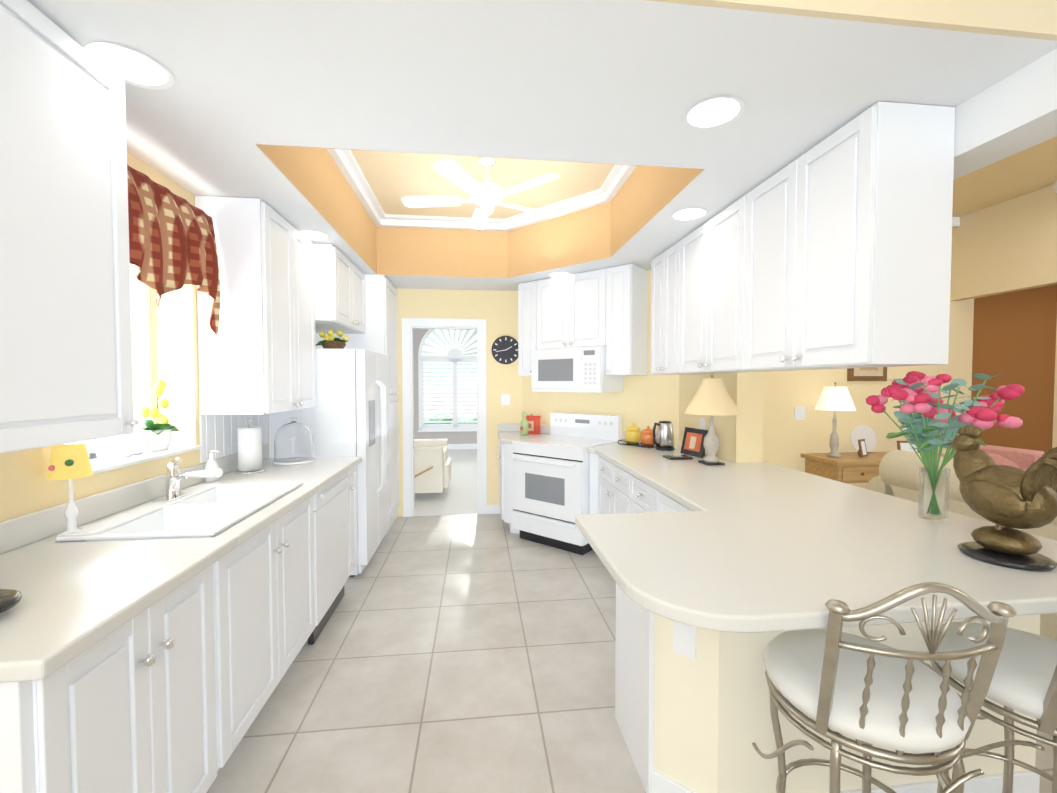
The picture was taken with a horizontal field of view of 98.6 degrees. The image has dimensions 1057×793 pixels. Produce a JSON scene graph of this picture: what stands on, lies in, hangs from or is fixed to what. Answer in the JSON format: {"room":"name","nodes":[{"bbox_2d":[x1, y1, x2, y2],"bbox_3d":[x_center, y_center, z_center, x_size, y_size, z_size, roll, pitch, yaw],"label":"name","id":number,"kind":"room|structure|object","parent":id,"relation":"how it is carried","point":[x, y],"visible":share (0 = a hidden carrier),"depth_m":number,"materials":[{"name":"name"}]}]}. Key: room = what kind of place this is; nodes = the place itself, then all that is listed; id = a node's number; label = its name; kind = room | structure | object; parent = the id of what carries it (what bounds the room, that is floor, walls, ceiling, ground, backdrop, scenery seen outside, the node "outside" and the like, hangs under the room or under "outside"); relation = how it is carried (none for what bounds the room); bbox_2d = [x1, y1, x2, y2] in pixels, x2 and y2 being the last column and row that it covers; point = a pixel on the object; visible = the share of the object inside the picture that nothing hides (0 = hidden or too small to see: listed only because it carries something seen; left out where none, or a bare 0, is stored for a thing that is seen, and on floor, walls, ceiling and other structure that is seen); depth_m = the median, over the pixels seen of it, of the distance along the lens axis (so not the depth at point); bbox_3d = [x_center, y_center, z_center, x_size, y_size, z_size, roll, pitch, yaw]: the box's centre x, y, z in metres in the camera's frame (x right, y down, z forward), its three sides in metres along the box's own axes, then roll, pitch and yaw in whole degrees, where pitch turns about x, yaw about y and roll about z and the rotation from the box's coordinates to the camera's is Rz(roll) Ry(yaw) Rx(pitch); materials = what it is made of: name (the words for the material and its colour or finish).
{"room":"kitchen","nodes":[
{"label":"kitchen","id":0,"kind":"room"},
{"bbox_2d":[0,151,268,541],"bbox_3d":[-1.802,-0.089,1.569,0.250,2.950,6.580,0,2,-6],"label":"wall","id":1,"kind":"structure","parent":0,"point":[26,486],"depth_m":2.37,"materials":[{"name":"yellow paint"}]},
{"bbox_2d":[0,0,139,452],"bbox_3d":[-1.441,-0.447,1.206,0.383,1.167,0.600,0,2,-6],"label":"upper cabinet","id":2,"kind":"object","parent":1,"relation":"attached to","point":[66,375],"visible":1,"depth_m":1.25,"materials":[{"name":"white wood"}]},
{"bbox_2d":[81,266,152,458],"bbox_3d":[-1.946,-0.292,1.994,0.030,1.170,0.770,0,2,-6],"label":"window","id":3,"kind":"structure","parent":1,"relation":"in","point":[143,337],"depth_m":2.34,"materials":[{"name":"white"}]},
{"bbox_2d":[61,445,201,480],"bbox_3d":[-1.842,0.283,2.023,0.270,0.018,0.810,0,2,-6],"label":"window sill","id":4,"kind":"structure","parent":1,"relation":"attached to","point":[104,463],"depth_m":2.01,"materials":[{"name":"white"}]},
{"bbox_2d":[110,435,144,457],"bbox_3d":[-1.845,0.221,2.093,0.080,0.100,0.155,0,2,-6],"label":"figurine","id":5,"kind":"object","parent":4,"relation":"on","point":[123,446],"visible":0.9,"depth_m":2.05,"materials":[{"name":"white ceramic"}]},
{"bbox_2d":[139,379,179,451],"bbox_3d":[-1.825,0.091,2.231,0.162,0.351,0.165,0,2,-6],"label":"potted plant","id":6,"kind":"object","parent":4,"relation":"on","point":[157,436],"visible":1,"depth_m":2.22,"materials":[{"name":"white ceramic"}]},
{"bbox_2d":[127,164,219,336],"bbox_3d":[-1.587,-0.622,1.963,0.101,0.633,0.924,0,2,-6],"label":"plaid valance","id":7,"kind":"object","parent":1,"relation":"attached to","point":[172,244],"visible":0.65,"depth_m":2.02,"materials":[{"name":"fabric"}]},
{"bbox_2d":[199,414,268,462],"bbox_3d":[-1.810,0.219,2.836,0.015,0.257,0.780,0,2,-6],"label":"backsplash panel","id":8,"kind":"object","parent":1,"relation":"attached to","point":[218,433],"visible":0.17,"depth_m":2.66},
{"bbox_2d":[195,196,315,414],"bbox_3d":[-1.625,-0.496,2.833,0.383,1.167,0.775,0,2,-6],"label":"upper cabinet","id":9,"kind":"object","parent":1,"relation":"attached to","point":[257,356],"visible":1,"depth_m":2.46,"materials":[{"name":"white wood"}]},
{"bbox_2d":[313,243,365,333],"bbox_3d":[-1.655,-0.831,3.678,0.511,0.547,0.890,0,2,-6],"label":"upper cabinet","id":10,"kind":"object","parent":1,"relation":"attached to","point":[339,290],"visible":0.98,"depth_m":3.39,"materials":[{"name":"white wood"}]},
{"bbox_2d":[413,329,476,443],"bbox_3d":[-1.321,-0.337,9.857,4.170,2.950,0.150,0,2,-6],"label":"wall","id":11,"kind":"structure","parent":0,"point":[467,437],"depth_m":9.68,"materials":[{"name":"white paint"}]},
{"bbox_2d":[418,329,476,431],"bbox_3d":[-1.577,-0.449,9.761,1.580,2.400,0.124,0,2,-6],"label":"window shutters","id":12,"kind":"object","parent":11,"relation":"attached to","point":[454,356],"visible":0.75,"depth_m":9.74,"materials":[{"name":"white wood"}]},
{"bbox_2d":[448,444,476,448],"bbox_3d":[-1.316,1.080,9.817,4.140,0.120,0.015,0,2,-6],"label":"baseboard","id":13,"kind":"structure","parent":11,"relation":"attached to","point":[450,446],"depth_m":9.80,"materials":[{"name":"white"}]},
{"bbox_2d":[414,449,476,515],"bbox_3d":[-1.047,1.219,7.435,4.400,0.024,5.015,0,2,-6],"label":"floor","id":14,"kind":"structure","parent":0,"point":[458,496],"depth_m":5.82,"materials":[{"name":"white tile"}]},
{"bbox_2d":[414,439,450,492],"bbox_3d":[-1.509,0.682,5.897,0.960,0.940,0.993,0,2,-6],"label":"recliner","id":15,"kind":"object","parent":14,"relation":"on","point":[432,466],"visible":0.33,"depth_m":5.48,"materials":[{"name":"beige fabric"}]},
{"bbox_2d":[396,288,521,516],"bbox_3d":[-1.123,-0.189,4.905,2.350,2.950,0.100,0,2,-6],"label":"wall","id":16,"kind":"structure","parent":0,"point":[497,311],"depth_m":4.92,"materials":[{"name":"yellow paint"}]},
{"bbox_2d":[402,318,486,516],"bbox_3d":[-0.903,0.226,4.932,0.890,2.120,0.120,0,2,-6],"label":"door frame","id":17,"kind":"structure","parent":16,"relation":"attached to","point":[409,325],"depth_m":4.86,"materials":[{"name":"white wood"}]},
{"bbox_2d":[492,336,517,363],"bbox_3d":[-0.246,-0.505,4.928,0.310,0.310,0.026,0,2,-6],"label":"wall clock","id":18,"kind":"object","parent":16,"relation":"attached to","point":[504,349],"visible":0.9,"depth_m":4.92,"materials":[{"name":"black plastic"}]},
{"bbox_2d":[501,394,509,404],"bbox_3d":[-0.247,0.035,4.954,0.100,0.120,0.010,0,2,-6],"label":"outlet","id":19,"kind":"object","parent":16,"relation":"attached to","point":[505,398],"depth_m":4.95,"materials":[{"name":"white plastic"}]},
{"bbox_2d":[28,0,1056,290],"bbox_3d":[-0.265,-1.359,3.064,3.650,0.540,3.880,0,2,-6],"label":"ceiling","id":20,"kind":"structure","parent":0,"point":[628,82],"depth_m":1.59,"materials":[{"name":"white paint"}]},
{"bbox_2d":[84,42,174,89],"bbox_3d":[-1.251,-1.038,1.432,0.215,0.003,0.215,0,2,-15],"label":"recessed light","id":21,"kind":"object","parent":20,"relation":"in","point":[118,61],"depth_m":1.43,"materials":[{"name":"white"}]},
{"bbox_2d":[299,231,329,240],"bbox_3d":[-1.457,-1.087,3.068,0.215,0.003,0.215,0,2,-12],"label":"recessed light","id":22,"kind":"object","parent":20,"relation":"in","point":[311,235],"depth_m":3.07,"materials":[{"name":"white"}]},
{"bbox_2d":[401,157,559,229],"bbox_3d":[-0.309,-1.371,3.145,1.136,0.518,1.128,0,2,-6],"label":"ceiling fan","id":23,"kind":"object","parent":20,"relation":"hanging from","point":[487,196],"visible":1,"depth_m":3.07,"materials":[{"name":"white"}]},
{"bbox_2d":[548,272,569,277],"bbox_3d":[0.288,-1.121,4.191,0.215,0.003,0.215,0,2,-15],"label":"recessed light","id":24,"kind":"object","parent":20,"relation":"in","point":[558,274],"depth_m":4.18,"materials":[{"name":"white"}]},
{"bbox_2d":[670,208,708,220],"bbox_3d":[0.951,-1.076,2.687,0.215,0.003,0.215,0,2,-15],"label":"recessed light","id":25,"kind":"object","parent":20,"relation":"in","point":[692,214],"depth_m":2.69,"materials":[{"name":"white"}]},
{"bbox_2d":[682,96,744,129],"bbox_3d":[0.683,-1.046,1.680,0.215,0.003,0.215,-1,2,-30],"label":"recessed light","id":26,"kind":"object","parent":20,"relation":"in","point":[714,111],"depth_m":1.68,"materials":[{"name":"white"}]},
{"bbox_2d":[645,0,1056,138],"bbox_3d":[1.139,-1.178,1.693,6.130,0.260,0.870,0,2,-6],"label":"wall","id":27,"kind":"structure","parent":20,"relation":"attached to","point":[1035,19],"depth_m":1.26,"materials":[{"name":"beige paint"}]},
{"bbox_2d":[522,270,678,444],"bbox_3d":[0.647,-0.176,4.468,1.850,2.950,0.100,1,2,39],"label":"wall","id":28,"kind":"structure","parent":0,"point":[642,402],"depth_m":4.18,"materials":[{"name":"yellow paint"}]},
{"bbox_2d":[518,264,647,375],"bbox_3d":[0.467,-0.659,4.283,1.222,0.927,0.382,1,2,39],"label":"upper cabinet","id":29,"kind":"object","parent":28,"relation":"attached to","point":[607,308],"visible":0.94,"depth_m":4.03,"materials":[{"name":"white wood"}]},
{"bbox_2d":[531,346,622,392],"bbox_3d":[0.452,-0.244,4.277,0.754,0.398,0.428,1,2,39],"label":"microwave","id":30,"kind":"object","parent":29,"relation":"attached to","point":[580,369],"visible":0.98,"depth_m":4.08,"materials":[{"name":"white"}]},
{"bbox_2d":[206,514,1056,792],"bbox_3d":[1.566,1.374,1.994,7.030,0.001,6.580,0,2,-6],"label":"floor","id":31,"kind":"structure","parent":0,"point":[468,653],"depth_m":2.17,"materials":[{"name":"beige tile"}]},
{"bbox_2d":[0,548,239,792],"bbox_3d":[-1.318,0.968,1.215,0.616,0.858,0.705,0,2,-6],"label":"base cabinet","id":32,"kind":"object","parent":31,"relation":"on","point":[172,691],"depth_m":1.18,"materials":[{"name":"white wood"}]},
{"bbox_2d":[236,469,355,664],"bbox_3d":[-1.483,0.923,2.715,0.626,0.858,0.745,0,2,-6],"label":"base cabinet","id":33,"kind":"object","parent":31,"relation":"on","point":[292,575],"depth_m":2.18,"materials":[{"name":"white wood"}]},
{"bbox_2d":[268,348,389,576],"bbox_3d":[-1.540,0.481,3.732,0.733,1.680,0.895,0,2,-6],"label":"refrigerator","id":34,"kind":"object","parent":31,"relation":"on","point":[347,415],"visible":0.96,"depth_m":3.31,"materials":[{"name":"white metal"}]},
{"bbox_2d":[316,330,348,348],"bbox_3d":[-1.510,-0.440,3.540,0.225,0.171,0.300,0,2,-6],"label":"flowers","id":35,"kind":"object","parent":34,"relation":"on","point":[330,341],"visible":1,"depth_m":3.48,"materials":[{"name":"plant"}]},
{"bbox_2d":[352,465,357,564],"bbox_3d":[-1.532,0.910,3.149,0.626,0.858,0.260,0,2,-6],"label":"base cabinet","id":36,"kind":"object","parent":31,"relation":"on","point":[355,467],"depth_m":3.28,"materials":[{"name":"white wood"}]},
{"bbox_2d":[0,444,361,682],"bbox_3d":[-1.395,0.442,2.046,0.658,0.140,2.446,0,2,-6],"label":"countertop","id":37,"kind":"structure","parent":36,"relation":"on","point":[79,597],"depth_m":1.35,"materials":[{"name":"beige stone"}]},
{"bbox_2d":[0,589,21,612],"bbox_3d":[-1.355,0.368,1.045,0.360,0.266,0.248,0,2,-6],"label":"bowl","id":38,"kind":"object","parent":37,"relation":"on","point":[10,598],"visible":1,"depth_m":1.04,"materials":[{"name":"silver metal"}]},
{"bbox_2d":[46,444,92,536],"bbox_3d":[-1.596,0.327,1.584,0.116,0.315,0.118,0,2,-6],"label":"light","id":39,"kind":"object","parent":37,"relation":"on","point":[70,462],"visible":0.96,"depth_m":1.56,"materials":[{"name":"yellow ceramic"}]},
{"bbox_2d":[56,482,302,541],"bbox_3d":[-1.386,0.562,1.958,0.496,0.205,0.816,0,2,-6],"label":"double-bowl sink","id":40,"kind":"object","parent":37,"relation":"in","point":[205,510],"visible":0.46,"depth_m":1.93,"materials":[{"name":"white ceramic"}]},
{"bbox_2d":[152,457,222,502],"bbox_3d":[-1.494,0.359,2.050,0.278,0.194,0.199,0,2,-6],"label":"chrome faucet","id":41,"kind":"object","parent":37,"relation":"on","point":[174,476],"visible":1,"depth_m":2.02,"materials":[{"name":"white metal"}]},
{"bbox_2d":[205,450,219,481],"bbox_3d":[-1.711,0.374,2.459,0.072,0.168,0.064,0,2,-6],"label":"soap dispenser","id":42,"kind":"object","parent":37,"relation":"on","point":[211,463],"visible":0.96,"depth_m":2.44,"materials":[{"name":"white"}]},
{"bbox_2d":[236,418,264,473],"bbox_3d":[-1.663,0.289,2.713,0.150,0.323,0.150,0,2,-6],"label":"paper towel holder","id":43,"kind":"object","parent":37,"relation":"on","point":[249,449],"visible":1,"depth_m":2.67,"materials":[{"name":"white paper"}]},
{"bbox_2d":[272,417,314,464],"bbox_3d":[-1.583,0.290,3.065,0.260,0.300,0.260,0,2,-6],"label":"glass cake dome","id":44,"kind":"object","parent":37,"relation":"on","point":[293,442],"visible":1,"depth_m":2.98,"materials":[{"name":"clear glass"}]},
{"bbox_2d":[315,274,398,535],"bbox_3d":[-1.671,0.086,4.482,0.657,2.427,0.627,0,2,-6],"label":"pantry cabinet","id":45,"kind":"object","parent":31,"relation":"on","point":[380,336],"visible":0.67,"depth_m":4.29,"materials":[{"name":"white wood"}]},
{"bbox_2d":[498,439,519,533],"bbox_3d":[0.004,0.866,4.629,0.579,0.858,0.756,0,2,-6],"label":"base cabinet","id":46,"kind":"object","parent":31,"relation":"on","point":[505,480],"depth_m":4.33,"materials":[{"name":"white wood"}]},
{"bbox_2d":[498,423,549,443],"bbox_3d":[-0.002,0.370,4.606,0.586,0.130,0.771,0,2,-6],"label":"countertop","id":47,"kind":"structure","parent":46,"relation":"on","point":[509,433],"depth_m":4.76,"materials":[{"name":"beige stone"}]},
{"bbox_2d":[520,412,527,434],"bbox_3d":[-0.045,0.274,4.633,0.087,0.240,0.087,0,2,-6],"label":"bottle","id":48,"kind":"object","parent":47,"relation":"on","point":[524,426],"visible":1,"depth_m":4.61,"materials":[{"name":"green glass"}]},
{"bbox_2d":[522,413,540,434],"bbox_3d":[0.031,0.284,4.760,0.188,0.212,0.079,1,2,39],"label":"decor","id":49,"kind":"object","parent":47,"relation":"on","point":[533,424],"visible":0.73,"depth_m":4.71,"materials":[{"name":"red ceramic"}]},
{"bbox_2d":[511,412,621,554],"bbox_3d":[0.336,0.744,4.162,0.760,1.130,0.738,1,2,39],"label":"range","id":50,"kind":"object","parent":31,"relation":"on","point":[550,487],"visible":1,"depth_m":3.95,"materials":[{"name":"white metal"}]},
{"bbox_2d":[589,453,598,513],"bbox_3d":[0.878,0.885,3.985,0.797,0.858,0.503,0,2,-6],"label":"base cabinet","id":51,"kind":"object","parent":31,"relation":"on","point":[593,457],"depth_m":3.73,"materials":[{"name":"white wood"}]},
{"bbox_2d":[598,456,621,513],"bbox_3d":[0.913,0.905,3.306,0.620,0.858,0.855,0,2,-6],"label":"base cabinet","id":52,"kind":"object","parent":31,"relation":"on","point":[620,490],"depth_m":3.36,"materials":[{"name":"white wood"}]},
{"bbox_2d":[575,431,1056,632],"bbox_3d":[0.880,0.429,2.647,1.560,0.130,3.128,0,2,-6],"label":"countertop","id":53,"kind":"structure","parent":52,"relation":"on","point":[756,547],"depth_m":1.44,"materials":[{"name":"beige stone"}]},
{"bbox_2d":[653,421,674,450],"bbox_3d":[1.069,0.309,3.627,0.193,0.230,0.149,0,2,-6],"label":"kettle","id":54,"kind":"object","parent":53,"relation":"on","point":[663,438],"visible":1,"depth_m":3.58,"materials":[{"name":"silver metal"}]},
{"bbox_2d":[662,455,692,459],"bbox_3d":[1.053,0.426,3.211,0.170,0.020,0.130,0,2,-6],"label":"tray","id":55,"kind":"object","parent":53,"relation":"on","point":[677,457],"visible":1,"depth_m":3.17,"materials":[{"name":"black plastic"}]},
{"bbox_2d":[680,427,707,457],"bbox_3d":[1.223,0.334,3.326,0.126,0.198,0.245,0,2,-6],"label":"picture frame","id":56,"kind":"object","parent":53,"relation":"on","point":[693,442],"visible":0.98,"depth_m":3.31,"materials":[{"name":"black plastic"}]},
{"bbox_2d":[684,375,740,465],"bbox_3d":[1.204,0.149,2.983,0.350,0.587,0.350,0,2,-6],"label":"light","id":57,"kind":"object","parent":53,"relation":"on","point":[711,397],"visible":1,"depth_m":2.91,"materials":[{"name":"beige fabric"}]},
{"bbox_2d":[866,371,1024,521],"bbox_3d":[1.626,0.187,1.758,0.465,0.584,0.485,0,2,-6],"label":"vase","id":58,"kind":"object","parent":53,"relation":"on","point":[930,421],"visible":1,"depth_m":1.73,"materials":[{"name":"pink plant"}]},
{"bbox_2d":[945,425,1056,571],"bbox_3d":[1.468,0.293,1.336,0.242,0.397,0.405,0,2,-6],"label":"statue","id":59,"kind":"object","parent":53,"relation":"on","point":[1010,498],"visible":1,"depth_m":1.33,"materials":[{"name":"brown metal"}]},
{"bbox_2d":[615,583,654,792],"bbox_3d":[0.579,0.951,1.771,0.380,0.858,0.395,0,2,-6],"label":"peninsula end panel","id":60,"kind":"object","parent":31,"relation":"on","point":[634,678],"visible":0.29,"depth_m":1.68,"materials":[{"name":"white wood"}]},
{"bbox_2d":[622,469,691,512],"bbox_3d":[1.004,0.929,2.507,0.620,0.858,1.004,0,2,-6],"label":"base cabinet","id":61,"kind":"object","parent":31,"relation":"on","point":[638,496],"depth_m":2.67,"materials":[{"name":"white wood"}]},
{"bbox_2d":[800,452,951,482],"bbox_3d":[3.093,0.915,3.965,1.250,0.800,0.420,0,2,-6],"label":"console table","id":62,"kind":"object","parent":31,"relation":"on","point":[849,467],"visible":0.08,"depth_m":3.75,"materials":[{"name":"brown wood"}]},
{"bbox_2d":[814,382,855,456],"bbox_3d":[2.630,0.195,3.901,0.300,0.640,0.300,0,2,-6],"label":"light","id":63,"kind":"object","parent":62,"relation":"on","point":[835,399],"visible":1,"depth_m":3.83,"materials":[{"name":"fabric"}]},
{"bbox_2d":[752,582,1016,792],"bbox_3d":[0.880,0.895,1.215,0.453,1.003,0.472,0,2,-6],"label":"bar stool","id":64,"kind":"object","parent":31,"relation":"on","point":[869,691],"visible":1,"depth_m":1.05,"materials":[{"name":"grey metal"}]},
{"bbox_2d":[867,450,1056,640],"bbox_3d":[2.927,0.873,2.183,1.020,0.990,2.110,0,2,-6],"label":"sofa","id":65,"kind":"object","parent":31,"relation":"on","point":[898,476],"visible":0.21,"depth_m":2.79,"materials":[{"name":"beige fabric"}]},
{"bbox_2d":[952,444,1044,469],"bbox_3d":[2.778,0.503,2.689,0.179,0.421,0.421,0,2,-12],"label":"sofa pillow","id":66,"kind":"object","parent":65,"relation":"on","point":[1024,459],"visible":0.23,"depth_m":2.54,"materials":[{"name":"fabric"}]},
{"bbox_2d":[918,622,1056,792],"bbox_3d":[1.402,0.894,1.253,0.443,1.003,0.469,0,2,-6],"label":"bar stool","id":67,"kind":"object","parent":31,"relation":"on","point":[1024,680],"visible":0.56,"depth_m":1.21,"materials":[{"name":"grey metal"}]},
{"bbox_2d":[351,138,1056,218],"bbox_3d":[1.622,-1.599,1.861,7.130,0.050,6.680,0,2,-6],"label":"ceiling","id":68,"kind":"structure","parent":0,"point":[393,178],"depth_m":3.39,"materials":[{"name":"paint"}]},
{"bbox_2d":[653,614,996,792],"bbox_3d":[0.970,0.954,1.734,1.110,0.855,0.525,0,2,-6],"label":"wall","id":69,"kind":"structure","parent":0,"point":[712,719],"depth_m":1.47,"materials":[{"name":"yellow paint"}]},
{"bbox_2d":[674,621,695,658],"bbox_3d":[0.511,0.789,1.485,0.072,0.116,0.009,1,2,39],"label":"outlet","id":70,"kind":"object","parent":69,"relation":"attached to","point":[685,639],"depth_m":1.48,"materials":[{"name":"white plastic"}]},
{"bbox_2d":[762,243,973,488],"bbox_3d":[3.196,-0.169,4.226,3.480,2.950,0.100,0,2,-6],"label":"wall","id":71,"kind":"structure","parent":0,"point":[788,439],"depth_m":4.14,"materials":[{"name":"yellow paint"}]},
{"bbox_2d":[794,407,804,419],"bbox_3d":[2.447,0.151,4.096,0.100,0.120,0.007,0,2,-6],"label":"outlet","id":72,"kind":"object","parent":71,"relation":"attached to","point":[799,413],"depth_m":4.09,"materials":[{"name":"white plastic"}]},
{"bbox_2d":[847,367,886,380],"bbox_3d":[3.094,-0.291,4.142,0.380,0.300,0.030,0,2,-6],"label":"framed picture","id":73,"kind":"object","parent":71,"relation":"attached to","point":[869,374],"visible":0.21,"depth_m":4.13,"materials":[{"name":"brown wood"}]},
{"bbox_2d":[952,217,959,228],"bbox_3d":[2.709,-1.593,4.042,2.480,0.089,0.069,0,2,-6],"label":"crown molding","id":74,"kind":"structure","parent":71,"relation":"attached to","point":[955,222],"depth_m":4.14,"materials":[{"name":"white"}]},
{"bbox_2d":[679,48,1056,773],"bbox_3d":[1.540,-0.118,2.535,0.190,2.950,2.950,0,2,-6],"label":"wall","id":75,"kind":"structure","parent":0,"point":[1012,114],"depth_m":1.57,"materials":[{"name":"yellow paint"}]},
{"bbox_2d":[650,245,673,374],"bbox_3d":[1.178,-0.632,3.390,0.326,0.928,0.579,0,2,-6],"label":"upper cabinet","id":76,"kind":"object","parent":75,"relation":"attached to","point":[662,267],"depth_m":3.42,"materials":[{"name":"white wood"}]},
{"bbox_2d":[670,203,733,374],"bbox_3d":[1.248,-0.614,2.779,0.326,0.928,0.888,0,2,-6],"label":"upper cabinet","id":77,"kind":"object","parent":75,"relation":"attached to","point":[703,259],"depth_m":2.78,"materials":[{"name":"white wood"}]},
{"bbox_2d":[700,418,704,429],"bbox_3d":[1.333,0.224,3.488,0.007,0.110,0.070,0,2,-6],"label":"outlet","id":78,"kind":"object","parent":75,"relation":"attached to","point":[702,421],"depth_m":3.48,"materials":[{"name":"white plastic"}]},
{"bbox_2d":[734,101,954,372],"bbox_3d":[1.331,-0.592,2.044,0.326,0.928,0.829,0,2,-6],"label":"upper cabinet","id":79,"kind":"object","parent":75,"relation":"attached to","point":[832,251],"depth_m":1.69,"materials":[{"name":"white wood"}]},
{"bbox_2d":[950,185,1056,448],"bbox_3d":[4.285,-0.091,1.623,0.100,2.950,5.320,0,2,-6],"label":"wall","id":80,"kind":"structure","parent":0,"point":[1010,245],"depth_m":3.77,"materials":[{"name":"beige paint"}]},
{"bbox_2d":[1054,181,1056,192],"bbox_3d":[4.245,-1.488,1.180,0.069,0.129,4.530,0,2,-6],"label":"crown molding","id":81,"kind":"structure","parent":80,"relation":"attached to","point":[1055,183],"depth_m":3.41,"materials":[{"name":"white"}]},
{"bbox_2d":[971,284,1056,452],"bbox_3d":[4.212,-0.157,3.828,0.250,2.950,0.920,0,2,-6],"label":"wall","id":82,"kind":"structure","parent":0,"point":[1014,337],"depth_m":3.90,"materials":[{"name":"brown paint"}]},
{"label":"outside","id":83,"kind":"structure","parent":0,"visible":0},
{"bbox_2d":[67,264,140,450],"bbox_3d":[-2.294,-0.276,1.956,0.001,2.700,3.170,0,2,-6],"label":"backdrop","id":84,"kind":"structure","parent":83,"point":[104,443],"depth_m":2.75,"materials":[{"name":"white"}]},
{"bbox_2d":[422,329,476,423],"bbox_3d":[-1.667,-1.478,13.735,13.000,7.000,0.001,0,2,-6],"label":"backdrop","id":85,"kind":"structure","parent":83,"point":[433,336],"depth_m":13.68,"materials":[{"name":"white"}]}
]}

